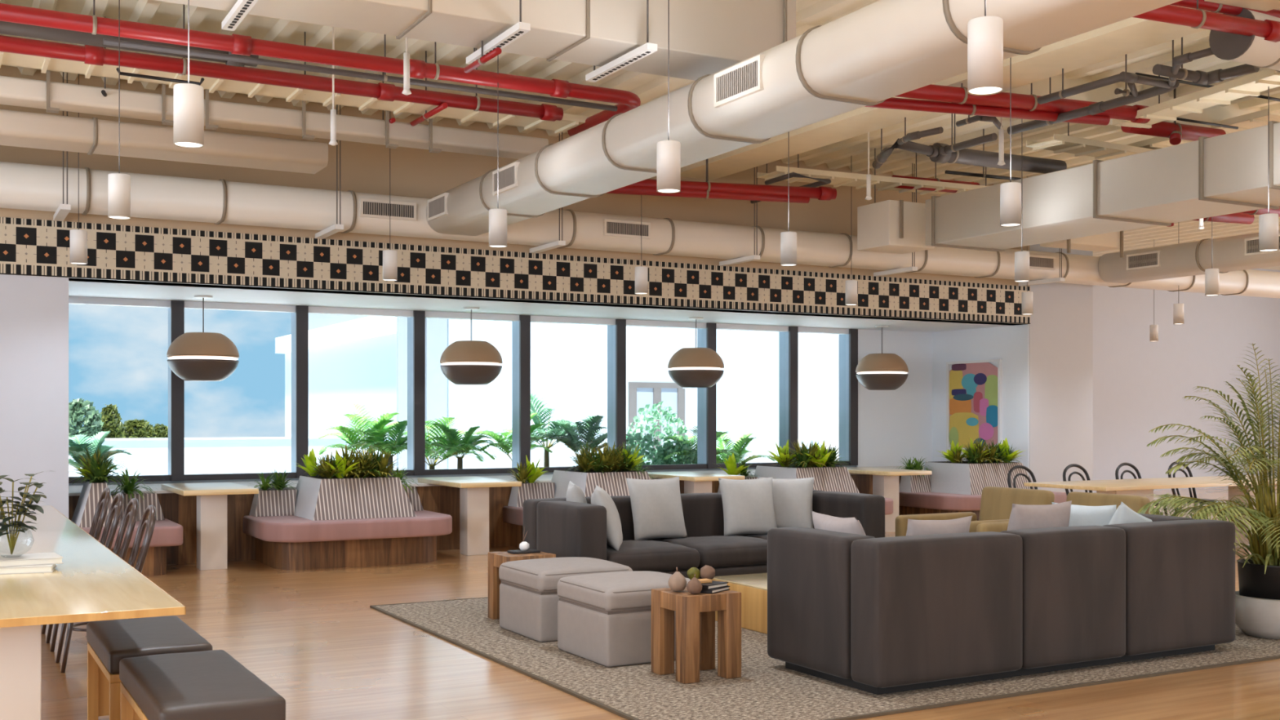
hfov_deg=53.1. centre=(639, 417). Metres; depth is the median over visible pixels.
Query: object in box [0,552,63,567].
book
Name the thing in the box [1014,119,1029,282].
pendant
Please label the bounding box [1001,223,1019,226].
diffuser
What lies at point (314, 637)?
floor
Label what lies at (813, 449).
leafy plant
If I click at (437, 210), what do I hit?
grille
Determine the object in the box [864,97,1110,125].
pipe
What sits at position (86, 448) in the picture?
leafy plant
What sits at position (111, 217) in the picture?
diffuser
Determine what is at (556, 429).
palm
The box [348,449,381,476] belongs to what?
leafy plant
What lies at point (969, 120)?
drain pipe
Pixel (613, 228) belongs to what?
grille
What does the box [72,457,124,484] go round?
leafy plant
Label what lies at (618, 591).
cushion
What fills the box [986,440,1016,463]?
leafy plant
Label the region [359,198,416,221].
grille
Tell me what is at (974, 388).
painting
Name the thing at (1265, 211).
pipe
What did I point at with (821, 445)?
leafy plant
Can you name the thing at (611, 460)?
leafy plant
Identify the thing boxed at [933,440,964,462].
leafy plant
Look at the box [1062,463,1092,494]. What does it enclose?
bentwood chair
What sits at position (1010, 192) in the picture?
pendant
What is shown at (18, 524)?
sprigs
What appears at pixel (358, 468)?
leafy plant
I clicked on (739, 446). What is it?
palm
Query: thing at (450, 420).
palm
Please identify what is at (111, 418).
tree
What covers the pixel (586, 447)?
leafy plant
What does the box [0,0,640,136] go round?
pipe
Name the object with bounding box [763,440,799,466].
leafy plant
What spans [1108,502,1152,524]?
throw pillow
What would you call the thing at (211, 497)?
table
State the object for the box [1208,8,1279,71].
duct
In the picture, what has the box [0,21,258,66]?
drain pipe
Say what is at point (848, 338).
window
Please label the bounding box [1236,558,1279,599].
pot
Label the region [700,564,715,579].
dried flower
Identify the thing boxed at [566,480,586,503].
throw pillow
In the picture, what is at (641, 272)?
pendant
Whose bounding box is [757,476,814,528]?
throw pillow
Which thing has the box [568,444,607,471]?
leafy plant
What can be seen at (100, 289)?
ceiling
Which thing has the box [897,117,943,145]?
drain pipe
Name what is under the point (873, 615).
sofa
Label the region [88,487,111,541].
bentwood chair
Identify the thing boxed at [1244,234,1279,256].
grille
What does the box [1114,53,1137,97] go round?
drain pipe
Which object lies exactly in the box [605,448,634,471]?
leafy plant
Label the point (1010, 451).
leafy plant
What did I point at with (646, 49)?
linear light
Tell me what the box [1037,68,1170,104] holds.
drain pipe
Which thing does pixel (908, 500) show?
seat cushion
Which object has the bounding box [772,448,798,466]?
leafy plant
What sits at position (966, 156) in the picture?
drain pipe
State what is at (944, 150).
drain pipe
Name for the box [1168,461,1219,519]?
bentwood chair
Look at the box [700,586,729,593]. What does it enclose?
book
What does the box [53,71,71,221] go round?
support
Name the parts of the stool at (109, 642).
leg, panel, frame, leg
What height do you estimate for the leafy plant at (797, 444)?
0.334 m
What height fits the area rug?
0.014 m
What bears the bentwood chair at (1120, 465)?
on the floor
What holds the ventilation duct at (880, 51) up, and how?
attached to the ventilation duct at (24, 186)
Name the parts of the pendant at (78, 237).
lamp shade, cord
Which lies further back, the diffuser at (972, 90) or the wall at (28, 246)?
the wall at (28, 246)
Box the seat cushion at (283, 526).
[243,510,452,542]
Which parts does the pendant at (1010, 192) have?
lamp shade, cord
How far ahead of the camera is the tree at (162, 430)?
42.40 m
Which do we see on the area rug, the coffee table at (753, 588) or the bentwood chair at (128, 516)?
the coffee table at (753, 588)
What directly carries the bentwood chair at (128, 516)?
on the floor
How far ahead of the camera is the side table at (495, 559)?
8.91 m
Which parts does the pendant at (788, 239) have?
lamp shade, cord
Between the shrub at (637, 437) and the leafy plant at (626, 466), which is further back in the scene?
the shrub at (637, 437)
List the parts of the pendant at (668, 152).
cord, lamp shade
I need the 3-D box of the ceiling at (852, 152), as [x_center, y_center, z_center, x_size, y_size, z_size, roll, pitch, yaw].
[6.486,-3.020,9.977,31.000,0.520,23.200,0,0,-29]
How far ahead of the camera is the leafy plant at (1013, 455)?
16.59 m
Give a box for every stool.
[86,615,212,719]
[119,649,285,719]
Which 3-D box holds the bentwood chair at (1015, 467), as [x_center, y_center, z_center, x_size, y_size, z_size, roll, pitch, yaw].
[4.189,0.968,13.538,0.410,0.909,0.517,0,0,-29]
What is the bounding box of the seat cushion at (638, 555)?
[606,540,699,571]
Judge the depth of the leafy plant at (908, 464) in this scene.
16.60 m
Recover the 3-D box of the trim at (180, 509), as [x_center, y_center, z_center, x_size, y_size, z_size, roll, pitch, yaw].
[-0.200,1.075,14.773,11.810,0.690,0.060,0,0,-29]
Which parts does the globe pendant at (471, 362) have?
lamp shade, lamp shade, cord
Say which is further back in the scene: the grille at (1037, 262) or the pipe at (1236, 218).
the grille at (1037, 262)
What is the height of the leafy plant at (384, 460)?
0.292 m
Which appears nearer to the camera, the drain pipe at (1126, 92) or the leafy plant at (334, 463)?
the drain pipe at (1126, 92)
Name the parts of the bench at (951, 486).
planter, planter backrest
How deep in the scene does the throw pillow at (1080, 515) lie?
8.08 m
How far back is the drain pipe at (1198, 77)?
9.40 m
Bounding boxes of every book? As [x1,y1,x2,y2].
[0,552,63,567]
[0,564,56,574]
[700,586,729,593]
[701,580,728,589]
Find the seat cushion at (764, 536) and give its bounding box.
[746,533,767,539]
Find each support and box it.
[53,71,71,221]
[315,104,343,239]
[529,132,565,253]
[719,166,759,266]
[873,163,917,276]
[1018,248,1064,286]
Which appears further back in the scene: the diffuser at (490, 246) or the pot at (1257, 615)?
the diffuser at (490, 246)
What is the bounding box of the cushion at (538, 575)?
[498,556,632,592]
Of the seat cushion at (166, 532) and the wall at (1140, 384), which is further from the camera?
the wall at (1140, 384)
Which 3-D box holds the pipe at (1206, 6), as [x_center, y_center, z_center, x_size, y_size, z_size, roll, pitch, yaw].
[3.820,-2.883,8.490,1.418,0.394,0.090,0,0,-23]
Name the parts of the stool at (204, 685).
leg, frame, panel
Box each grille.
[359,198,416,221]
[426,192,448,221]
[492,161,519,195]
[603,218,650,239]
[713,54,764,107]
[1029,254,1054,270]
[1126,250,1160,270]
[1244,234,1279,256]
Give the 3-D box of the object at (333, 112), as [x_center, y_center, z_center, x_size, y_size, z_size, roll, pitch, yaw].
[-2.345,-2.580,9.788,0.070,1.000,0.070,0,0,-29]
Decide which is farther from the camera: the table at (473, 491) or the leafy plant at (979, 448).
the leafy plant at (979, 448)
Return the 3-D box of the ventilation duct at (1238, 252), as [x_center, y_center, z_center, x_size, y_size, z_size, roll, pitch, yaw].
[10.453,-1.990,9.723,0.684,0.404,16.920,0,0,-29]
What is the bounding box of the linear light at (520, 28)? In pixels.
[466,0,530,64]
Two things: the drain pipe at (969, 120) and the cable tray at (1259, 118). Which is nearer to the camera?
the drain pipe at (969, 120)
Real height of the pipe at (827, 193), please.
0.731 m
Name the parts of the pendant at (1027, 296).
lamp shade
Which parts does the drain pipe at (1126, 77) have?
hanger rod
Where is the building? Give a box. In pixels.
[275,313,825,470]
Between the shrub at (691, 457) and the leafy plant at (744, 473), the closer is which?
the leafy plant at (744, 473)
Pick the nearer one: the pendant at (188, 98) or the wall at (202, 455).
the pendant at (188, 98)
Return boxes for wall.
[0,65,1030,518]
[68,435,396,476]
[68,465,856,485]
[856,324,1029,475]
[1093,268,1279,492]
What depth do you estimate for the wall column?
17.49 m
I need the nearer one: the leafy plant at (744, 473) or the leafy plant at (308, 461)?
the leafy plant at (308, 461)
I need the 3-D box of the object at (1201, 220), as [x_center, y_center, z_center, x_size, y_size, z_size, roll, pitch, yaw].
[6.210,-2.580,14.162,0.070,1.000,0.070,0,0,-29]
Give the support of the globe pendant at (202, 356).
hanging from the ceiling at (100, 289)
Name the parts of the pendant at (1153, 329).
lamp shade, cord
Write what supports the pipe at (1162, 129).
hanging from the ceiling at (852, 152)
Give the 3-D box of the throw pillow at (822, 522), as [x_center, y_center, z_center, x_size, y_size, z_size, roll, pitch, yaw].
[1.142,0.765,7.064,0.239,0.470,0.500,0,0,-21]
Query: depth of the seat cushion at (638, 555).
9.26 m
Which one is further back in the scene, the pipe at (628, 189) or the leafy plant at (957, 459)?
the leafy plant at (957, 459)
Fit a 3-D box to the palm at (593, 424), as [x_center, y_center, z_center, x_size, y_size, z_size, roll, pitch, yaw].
[-0.787,0.745,17.592,1.401,1.551,1.304,0,0,-16]
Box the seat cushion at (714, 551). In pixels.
[662,535,767,568]
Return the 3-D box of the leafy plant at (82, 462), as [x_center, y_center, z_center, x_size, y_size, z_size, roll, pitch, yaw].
[-4.987,0.458,11.607,0.432,0.264,0.363,0,0,19]
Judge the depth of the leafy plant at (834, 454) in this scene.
15.27 m
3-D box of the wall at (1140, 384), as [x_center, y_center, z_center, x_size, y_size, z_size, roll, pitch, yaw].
[9.276,-0.830,24.653,11.930,4.500,0.200,0,0,-29]
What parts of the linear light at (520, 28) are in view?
hanger rod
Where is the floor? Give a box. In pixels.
[40,487,1279,719]
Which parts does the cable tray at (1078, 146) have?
rail, hanger rod, rail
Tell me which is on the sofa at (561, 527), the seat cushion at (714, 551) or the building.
the seat cushion at (714, 551)
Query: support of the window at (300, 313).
in the wall at (695, 469)
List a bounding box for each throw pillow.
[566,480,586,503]
[591,485,622,550]
[626,476,687,540]
[718,477,777,536]
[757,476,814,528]
[811,511,866,535]
[906,515,972,535]
[1007,500,1071,530]
[1051,502,1116,526]
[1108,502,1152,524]
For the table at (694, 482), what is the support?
on the floor
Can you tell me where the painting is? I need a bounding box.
[946,359,1002,450]
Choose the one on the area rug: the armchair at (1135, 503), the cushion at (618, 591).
the armchair at (1135, 503)
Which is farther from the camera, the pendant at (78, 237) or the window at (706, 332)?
the window at (706, 332)
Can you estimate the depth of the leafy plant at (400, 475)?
13.29 m
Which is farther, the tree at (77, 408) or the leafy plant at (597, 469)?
the tree at (77, 408)
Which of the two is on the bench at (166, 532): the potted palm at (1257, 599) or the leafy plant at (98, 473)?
the leafy plant at (98, 473)
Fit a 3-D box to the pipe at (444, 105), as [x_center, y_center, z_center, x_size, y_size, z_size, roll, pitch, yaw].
[-1.799,-2.793,10.760,0.049,0.574,0.880,0,0,-30]
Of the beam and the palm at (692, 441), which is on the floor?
the palm at (692, 441)
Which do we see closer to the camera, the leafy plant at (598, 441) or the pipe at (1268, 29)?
the pipe at (1268, 29)
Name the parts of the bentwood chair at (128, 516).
leg, leg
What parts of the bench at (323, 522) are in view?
planter, planter backrest, planter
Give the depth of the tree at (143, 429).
40.96 m
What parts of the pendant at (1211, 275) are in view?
lamp shade, cord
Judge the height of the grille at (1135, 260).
0.200 m
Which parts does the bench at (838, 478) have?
planter, planter backrest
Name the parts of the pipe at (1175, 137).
hanger rod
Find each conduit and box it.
[101,17,106,97]
[115,67,204,85]
[945,128,1021,180]
[1135,72,1213,88]
[1176,117,1238,128]
[1249,94,1279,101]
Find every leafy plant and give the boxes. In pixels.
[68,445,122,484]
[70,450,128,479]
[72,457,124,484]
[73,451,132,484]
[75,453,114,481]
[106,467,156,499]
[245,471,281,494]
[262,468,296,489]
[294,448,319,475]
[302,455,330,477]
[309,451,349,478]
[318,449,359,478]
[319,453,359,479]
[321,444,377,478]
[348,447,388,479]
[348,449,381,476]
[352,448,396,479]
[362,448,413,477]
[386,465,418,492]
[506,454,546,483]
[507,462,534,483]
[564,443,603,471]
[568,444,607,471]
[571,453,593,471]
[577,447,617,474]
[585,444,625,471]
[592,445,631,471]
[596,440,640,471]
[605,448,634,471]
[607,441,652,475]
[621,444,652,471]
[632,462,657,479]
[715,453,751,475]
[735,460,756,477]
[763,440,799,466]
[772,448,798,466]
[773,440,813,466]
[784,446,818,468]
[785,440,829,466]
[786,445,812,468]
[790,438,835,466]
[804,440,835,466]
[811,444,842,466]
[812,443,847,466]
[814,444,850,467]
[893,457,923,475]
[907,457,932,476]
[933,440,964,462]
[945,446,968,462]
[960,438,993,458]
[962,440,984,460]
[963,437,999,463]
[963,446,988,463]
[982,441,1008,462]
[985,440,1008,464]
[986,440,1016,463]
[995,437,1025,462]
[1002,447,1021,462]
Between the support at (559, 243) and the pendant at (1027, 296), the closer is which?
the support at (559, 243)
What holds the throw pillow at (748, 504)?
on the sofa at (561, 527)
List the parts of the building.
cladding panel, cladding panel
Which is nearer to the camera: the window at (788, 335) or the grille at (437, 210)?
the grille at (437, 210)
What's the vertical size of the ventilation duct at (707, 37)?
0.764 m
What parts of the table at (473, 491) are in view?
leg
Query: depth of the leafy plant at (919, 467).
16.68 m
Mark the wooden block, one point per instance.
(702, 580)
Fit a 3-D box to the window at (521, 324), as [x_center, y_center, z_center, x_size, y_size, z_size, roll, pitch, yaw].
[-2.007,-0.285,15.477,1.365,1.930,0.280,0,0,-29]
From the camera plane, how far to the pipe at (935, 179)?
14.71 m
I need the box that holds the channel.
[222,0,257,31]
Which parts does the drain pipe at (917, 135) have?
hanger rod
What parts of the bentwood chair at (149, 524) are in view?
leg, leg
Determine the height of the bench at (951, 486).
0.834 m
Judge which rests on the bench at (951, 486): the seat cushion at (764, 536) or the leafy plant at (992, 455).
the leafy plant at (992, 455)
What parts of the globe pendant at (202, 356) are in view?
lamp shade, lamp shade, cord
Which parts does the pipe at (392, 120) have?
hanger rod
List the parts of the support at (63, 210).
rod, rod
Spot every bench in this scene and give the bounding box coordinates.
[71,480,182,576]
[243,475,452,569]
[502,469,650,547]
[717,465,893,515]
[898,461,1066,520]
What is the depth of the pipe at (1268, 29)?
8.29 m
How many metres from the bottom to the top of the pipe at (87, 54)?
0.545 m
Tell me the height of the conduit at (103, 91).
0.618 m
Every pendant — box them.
[70,74,87,264]
[107,0,130,219]
[166,295,239,381]
[173,0,204,148]
[382,111,397,280]
[440,306,502,384]
[488,54,506,248]
[635,195,648,294]
[657,0,680,193]
[667,317,724,387]
[780,131,796,266]
[845,280,857,305]
[855,325,908,390]
[967,0,1003,95]
[1000,57,1021,226]
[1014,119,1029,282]
[1022,176,1032,315]
[1149,239,1158,341]
[1173,303,1183,324]
[1204,217,1218,296]
[1258,86,1278,251]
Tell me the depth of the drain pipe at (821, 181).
13.66 m
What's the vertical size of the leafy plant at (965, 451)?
0.323 m
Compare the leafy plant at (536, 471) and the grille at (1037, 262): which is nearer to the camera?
the leafy plant at (536, 471)
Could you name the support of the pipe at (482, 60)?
hanging from the ceiling at (852, 152)
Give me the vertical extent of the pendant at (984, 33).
1.780 m
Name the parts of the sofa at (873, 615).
arm, panel, panel, arm, panel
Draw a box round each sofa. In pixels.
[523,489,884,578]
[767,513,1235,694]
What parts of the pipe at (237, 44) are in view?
hanger rod, hanger rod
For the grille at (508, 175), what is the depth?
10.69 m
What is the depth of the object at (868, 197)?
12.24 m
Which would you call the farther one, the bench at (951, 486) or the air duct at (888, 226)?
the bench at (951, 486)
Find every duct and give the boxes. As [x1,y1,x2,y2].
[0,70,548,159]
[0,109,328,173]
[0,161,1279,298]
[155,0,795,80]
[426,0,1182,235]
[857,147,934,253]
[925,120,1279,252]
[1097,229,1279,283]
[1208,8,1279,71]
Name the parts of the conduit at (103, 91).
hanger rod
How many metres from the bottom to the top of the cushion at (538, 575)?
0.166 m
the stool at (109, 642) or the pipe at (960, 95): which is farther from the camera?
the pipe at (960, 95)
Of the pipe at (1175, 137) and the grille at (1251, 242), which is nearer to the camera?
the pipe at (1175, 137)
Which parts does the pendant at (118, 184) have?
lamp shade, cord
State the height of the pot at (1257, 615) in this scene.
0.260 m
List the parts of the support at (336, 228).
rod, rod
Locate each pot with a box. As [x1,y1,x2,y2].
[1235,590,1279,639]
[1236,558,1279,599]
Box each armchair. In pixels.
[894,486,1054,536]
[976,491,1150,532]
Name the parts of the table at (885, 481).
leg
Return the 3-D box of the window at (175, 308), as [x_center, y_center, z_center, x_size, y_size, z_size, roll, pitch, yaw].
[-5.487,-0.285,13.556,1.215,1.930,0.280,0,0,-29]
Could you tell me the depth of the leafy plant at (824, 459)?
15.09 m
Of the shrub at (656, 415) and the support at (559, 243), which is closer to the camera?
the support at (559, 243)
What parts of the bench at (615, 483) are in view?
planter, planter backrest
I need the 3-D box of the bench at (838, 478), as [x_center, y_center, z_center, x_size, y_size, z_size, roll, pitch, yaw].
[2.006,1.003,15.248,1.950,0.834,1.199,0,0,-29]
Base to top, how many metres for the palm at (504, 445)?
1.580 m
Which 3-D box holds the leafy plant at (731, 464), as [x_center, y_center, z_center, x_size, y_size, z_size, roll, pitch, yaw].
[1.148,0.573,15.279,0.480,0.294,0.404,0,0,-32]
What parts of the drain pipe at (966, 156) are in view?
hanger rod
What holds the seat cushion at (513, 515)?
on the bench at (615, 483)
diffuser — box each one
[109,216,128,218]
[174,142,202,146]
[489,245,505,247]
[657,189,679,192]
[968,86,1001,93]
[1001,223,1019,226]
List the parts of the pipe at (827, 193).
hanger rod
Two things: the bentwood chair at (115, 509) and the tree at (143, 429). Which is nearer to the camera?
the bentwood chair at (115, 509)
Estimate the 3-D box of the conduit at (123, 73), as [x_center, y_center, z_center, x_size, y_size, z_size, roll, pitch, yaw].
[-3.500,-2.480,9.321,0.602,0.023,0.159,0,0,-29]
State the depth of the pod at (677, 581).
6.93 m
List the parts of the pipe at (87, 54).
hanger rod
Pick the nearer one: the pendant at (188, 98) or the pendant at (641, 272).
the pendant at (188, 98)
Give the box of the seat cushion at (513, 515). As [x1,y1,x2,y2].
[502,506,523,525]
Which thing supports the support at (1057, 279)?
hanging from the ceiling at (852, 152)
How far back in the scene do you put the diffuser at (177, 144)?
6.11 m
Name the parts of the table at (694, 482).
leg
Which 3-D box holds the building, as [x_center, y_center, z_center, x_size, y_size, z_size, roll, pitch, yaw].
[12.694,-2.980,40.064,45.250,9.000,10.120,0,0,-29]
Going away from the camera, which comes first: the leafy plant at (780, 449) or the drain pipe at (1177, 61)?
the drain pipe at (1177, 61)
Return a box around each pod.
[668,567,686,591]
[686,573,702,594]
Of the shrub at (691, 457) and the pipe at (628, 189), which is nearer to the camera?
the pipe at (628, 189)
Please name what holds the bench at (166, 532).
on the floor
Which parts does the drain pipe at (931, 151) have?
hanger rod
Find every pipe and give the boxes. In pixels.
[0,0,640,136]
[0,4,563,121]
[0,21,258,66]
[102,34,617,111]
[382,71,395,123]
[409,50,448,126]
[463,40,502,73]
[605,159,809,203]
[629,158,836,200]
[750,163,831,203]
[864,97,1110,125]
[871,128,938,168]
[891,162,979,192]
[895,82,1150,123]
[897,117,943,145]
[929,113,1066,173]
[938,113,997,155]
[955,115,1001,129]
[1007,77,1179,134]
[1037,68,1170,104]
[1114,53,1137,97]
[1120,88,1226,141]
[1133,0,1279,42]
[1152,36,1259,84]
[1168,40,1213,86]
[1168,88,1182,145]
[1169,0,1279,17]
[1191,213,1254,224]
[1238,206,1279,217]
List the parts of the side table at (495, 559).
leg, leg, leg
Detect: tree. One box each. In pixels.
[68,398,103,438]
[99,403,123,438]
[121,418,156,438]
[153,423,168,437]
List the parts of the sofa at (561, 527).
arm, panel, seat, panel, seat, panel, arm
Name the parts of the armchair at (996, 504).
arm, arm, backrest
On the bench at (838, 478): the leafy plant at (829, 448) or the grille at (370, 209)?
the leafy plant at (829, 448)
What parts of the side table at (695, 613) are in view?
leg, leg, leg, leg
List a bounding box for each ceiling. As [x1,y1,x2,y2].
[0,0,1279,270]
[68,277,1024,332]
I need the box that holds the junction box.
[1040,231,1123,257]
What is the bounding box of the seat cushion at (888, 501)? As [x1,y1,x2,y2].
[884,497,893,515]
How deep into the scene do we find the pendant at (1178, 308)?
17.77 m
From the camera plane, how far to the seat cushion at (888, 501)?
15.11 m
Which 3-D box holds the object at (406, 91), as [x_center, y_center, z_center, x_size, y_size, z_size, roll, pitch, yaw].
[-1.649,-2.680,9.045,0.070,0.800,0.070,0,0,-29]
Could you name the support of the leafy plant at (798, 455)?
on the bench at (838, 478)
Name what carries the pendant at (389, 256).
hanging from the ceiling at (852, 152)
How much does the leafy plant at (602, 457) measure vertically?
0.319 m
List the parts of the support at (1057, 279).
rod, rod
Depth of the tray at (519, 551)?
8.92 m
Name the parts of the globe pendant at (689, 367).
lamp shade, lamp shade, cord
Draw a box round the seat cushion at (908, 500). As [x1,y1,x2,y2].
[898,491,1066,511]
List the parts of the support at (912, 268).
rod, rod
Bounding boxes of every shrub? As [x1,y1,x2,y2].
[626,400,688,465]
[626,431,668,465]
[653,438,697,464]
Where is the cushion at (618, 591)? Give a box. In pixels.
[557,570,690,612]
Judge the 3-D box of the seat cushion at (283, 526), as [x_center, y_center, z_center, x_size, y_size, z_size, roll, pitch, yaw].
[-2.831,1.060,12.578,1.840,0.180,1.199,0,0,-29]
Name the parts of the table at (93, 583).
leg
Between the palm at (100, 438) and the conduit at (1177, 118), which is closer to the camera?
the conduit at (1177, 118)
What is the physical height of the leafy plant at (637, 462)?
0.323 m
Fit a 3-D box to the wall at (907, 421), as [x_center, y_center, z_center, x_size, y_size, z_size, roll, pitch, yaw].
[4.079,0.085,17.792,1.400,2.670,2.190,0,0,-29]
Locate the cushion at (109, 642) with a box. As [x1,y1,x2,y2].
[86,615,212,674]
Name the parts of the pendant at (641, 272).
cord, lamp shade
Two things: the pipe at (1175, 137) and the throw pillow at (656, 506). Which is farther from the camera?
the pipe at (1175, 137)
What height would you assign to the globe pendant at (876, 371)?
0.877 m
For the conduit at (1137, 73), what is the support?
attached to the cable tray at (1253, 84)
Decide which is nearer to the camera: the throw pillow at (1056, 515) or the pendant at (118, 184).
the throw pillow at (1056, 515)
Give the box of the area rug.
[369,596,1279,719]
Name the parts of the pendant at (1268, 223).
lamp shade, cord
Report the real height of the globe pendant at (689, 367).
0.877 m
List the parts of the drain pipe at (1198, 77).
hanger rod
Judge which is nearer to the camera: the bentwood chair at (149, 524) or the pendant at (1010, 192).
the bentwood chair at (149, 524)
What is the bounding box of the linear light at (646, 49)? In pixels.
[585,0,657,82]
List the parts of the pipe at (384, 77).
hanger rod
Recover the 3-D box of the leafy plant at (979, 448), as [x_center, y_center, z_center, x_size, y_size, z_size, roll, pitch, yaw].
[4.383,0.425,16.445,0.609,0.334,0.629,0,0,13]
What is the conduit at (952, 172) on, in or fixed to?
hanging from the ceiling at (852, 152)
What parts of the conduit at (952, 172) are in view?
hanger rod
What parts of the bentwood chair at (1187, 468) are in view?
seat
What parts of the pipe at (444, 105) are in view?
hanger rod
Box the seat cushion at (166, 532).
[80,518,182,548]
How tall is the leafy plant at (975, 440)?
0.292 m
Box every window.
[68,296,184,483]
[184,301,308,480]
[308,306,425,475]
[425,311,530,475]
[530,315,626,472]
[626,320,715,470]
[715,323,798,468]
[798,326,857,466]
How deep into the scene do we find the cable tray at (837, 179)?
14.33 m
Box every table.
[0,505,186,719]
[160,482,258,570]
[417,476,521,555]
[488,551,555,619]
[647,471,744,493]
[651,586,741,684]
[711,573,767,634]
[847,466,931,532]
[1023,475,1277,549]
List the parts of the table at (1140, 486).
leg, leg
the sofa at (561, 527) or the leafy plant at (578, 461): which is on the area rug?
the sofa at (561, 527)
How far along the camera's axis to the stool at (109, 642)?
5.58 m
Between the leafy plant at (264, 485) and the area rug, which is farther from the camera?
the leafy plant at (264, 485)
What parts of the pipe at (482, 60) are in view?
hanger rod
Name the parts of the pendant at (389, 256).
cord, lamp shade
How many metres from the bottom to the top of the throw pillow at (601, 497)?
0.451 m
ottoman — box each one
[498,556,632,642]
[557,570,690,666]
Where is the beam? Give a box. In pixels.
[680,0,1279,180]
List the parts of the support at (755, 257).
rod, rod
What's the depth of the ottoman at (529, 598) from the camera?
8.18 m
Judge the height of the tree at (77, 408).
2.103 m
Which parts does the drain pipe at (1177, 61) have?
hanger rod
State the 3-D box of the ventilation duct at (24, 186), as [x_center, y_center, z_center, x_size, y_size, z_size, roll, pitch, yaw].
[1.778,-1.980,14.885,26.500,0.384,0.539,0,0,-29]
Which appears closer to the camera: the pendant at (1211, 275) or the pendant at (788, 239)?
the pendant at (788, 239)
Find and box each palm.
[68,431,134,470]
[314,403,401,456]
[344,420,431,469]
[386,416,498,469]
[425,422,494,468]
[472,413,558,460]
[493,393,600,466]
[537,415,631,455]
[655,426,739,463]
[689,433,775,464]
[1137,342,1279,639]
[1145,493,1238,537]
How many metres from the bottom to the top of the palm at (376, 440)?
1.482 m
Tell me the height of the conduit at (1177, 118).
0.023 m
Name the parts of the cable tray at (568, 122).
rail, hanger rod, rail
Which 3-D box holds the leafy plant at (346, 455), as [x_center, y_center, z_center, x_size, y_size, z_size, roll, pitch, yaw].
[-2.830,0.425,12.465,0.609,0.334,0.629,0,0,-7]
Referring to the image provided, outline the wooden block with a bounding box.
[697,578,711,583]
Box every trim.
[68,465,924,496]
[68,474,902,564]
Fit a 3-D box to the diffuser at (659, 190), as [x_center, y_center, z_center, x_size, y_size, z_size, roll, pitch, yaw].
[0.165,-1.306,7.363,0.124,0.004,0.124,0,0,-29]
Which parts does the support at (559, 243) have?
rod, rod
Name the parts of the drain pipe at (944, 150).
hanger rod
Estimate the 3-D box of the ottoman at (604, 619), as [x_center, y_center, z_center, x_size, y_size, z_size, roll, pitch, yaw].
[-0.052,1.172,7.636,0.686,0.470,0.686,0,0,-29]
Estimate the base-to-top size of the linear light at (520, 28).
0.848 m
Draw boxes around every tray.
[0,31,589,133]
[507,549,540,554]
[756,154,986,196]
[1026,122,1154,159]
[1112,68,1279,128]
[1124,108,1279,149]
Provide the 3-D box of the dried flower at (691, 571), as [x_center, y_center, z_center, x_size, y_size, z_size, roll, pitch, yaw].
[0.297,0.867,7.097,0.075,0.074,0.075,0,0,-29]
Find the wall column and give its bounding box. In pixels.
[825,244,1093,493]
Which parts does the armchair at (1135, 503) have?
arm, backrest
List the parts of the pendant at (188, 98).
lamp shade, cord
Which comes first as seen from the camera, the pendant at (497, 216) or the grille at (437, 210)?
the pendant at (497, 216)
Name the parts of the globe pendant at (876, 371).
lamp shade, lamp shade, cord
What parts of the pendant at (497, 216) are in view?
lamp shade, cord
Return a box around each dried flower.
[687,567,700,579]
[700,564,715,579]
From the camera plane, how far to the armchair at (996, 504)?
10.65 m
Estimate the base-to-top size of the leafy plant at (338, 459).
0.279 m
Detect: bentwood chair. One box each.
[40,492,123,634]
[45,497,138,652]
[55,505,155,672]
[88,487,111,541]
[1007,465,1037,489]
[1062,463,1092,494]
[1115,462,1168,515]
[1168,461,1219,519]
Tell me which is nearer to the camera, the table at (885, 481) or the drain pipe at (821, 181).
the drain pipe at (821, 181)
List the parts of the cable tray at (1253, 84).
rail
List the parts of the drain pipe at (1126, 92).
hanger rod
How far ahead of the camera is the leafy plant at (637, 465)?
14.65 m
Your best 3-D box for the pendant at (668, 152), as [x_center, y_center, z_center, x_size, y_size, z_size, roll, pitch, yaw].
[0.165,-2.190,7.363,0.137,1.780,0.137,0,0,-29]
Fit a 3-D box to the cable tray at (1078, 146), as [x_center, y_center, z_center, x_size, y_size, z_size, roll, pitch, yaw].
[4.914,-2.868,13.102,2.318,0.425,0.370,0,0,-30]
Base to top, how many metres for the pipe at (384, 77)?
0.574 m
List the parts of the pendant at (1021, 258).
cord, lamp shade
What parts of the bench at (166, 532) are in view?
planter backrest, planter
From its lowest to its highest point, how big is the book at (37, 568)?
0.028 m
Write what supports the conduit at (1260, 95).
attached to the ceiling at (852, 152)
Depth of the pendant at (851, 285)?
14.74 m
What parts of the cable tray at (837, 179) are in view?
rail, rail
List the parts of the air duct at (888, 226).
hanger rod, handle, hanger rod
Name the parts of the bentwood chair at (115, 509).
leg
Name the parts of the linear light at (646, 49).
hanger rod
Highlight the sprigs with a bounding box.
[0,471,56,554]
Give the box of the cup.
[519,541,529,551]
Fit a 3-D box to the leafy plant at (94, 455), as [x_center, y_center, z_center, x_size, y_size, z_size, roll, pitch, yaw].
[-4.958,0.444,11.669,0.543,0.292,0.516,0,0,2]
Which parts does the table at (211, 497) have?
leg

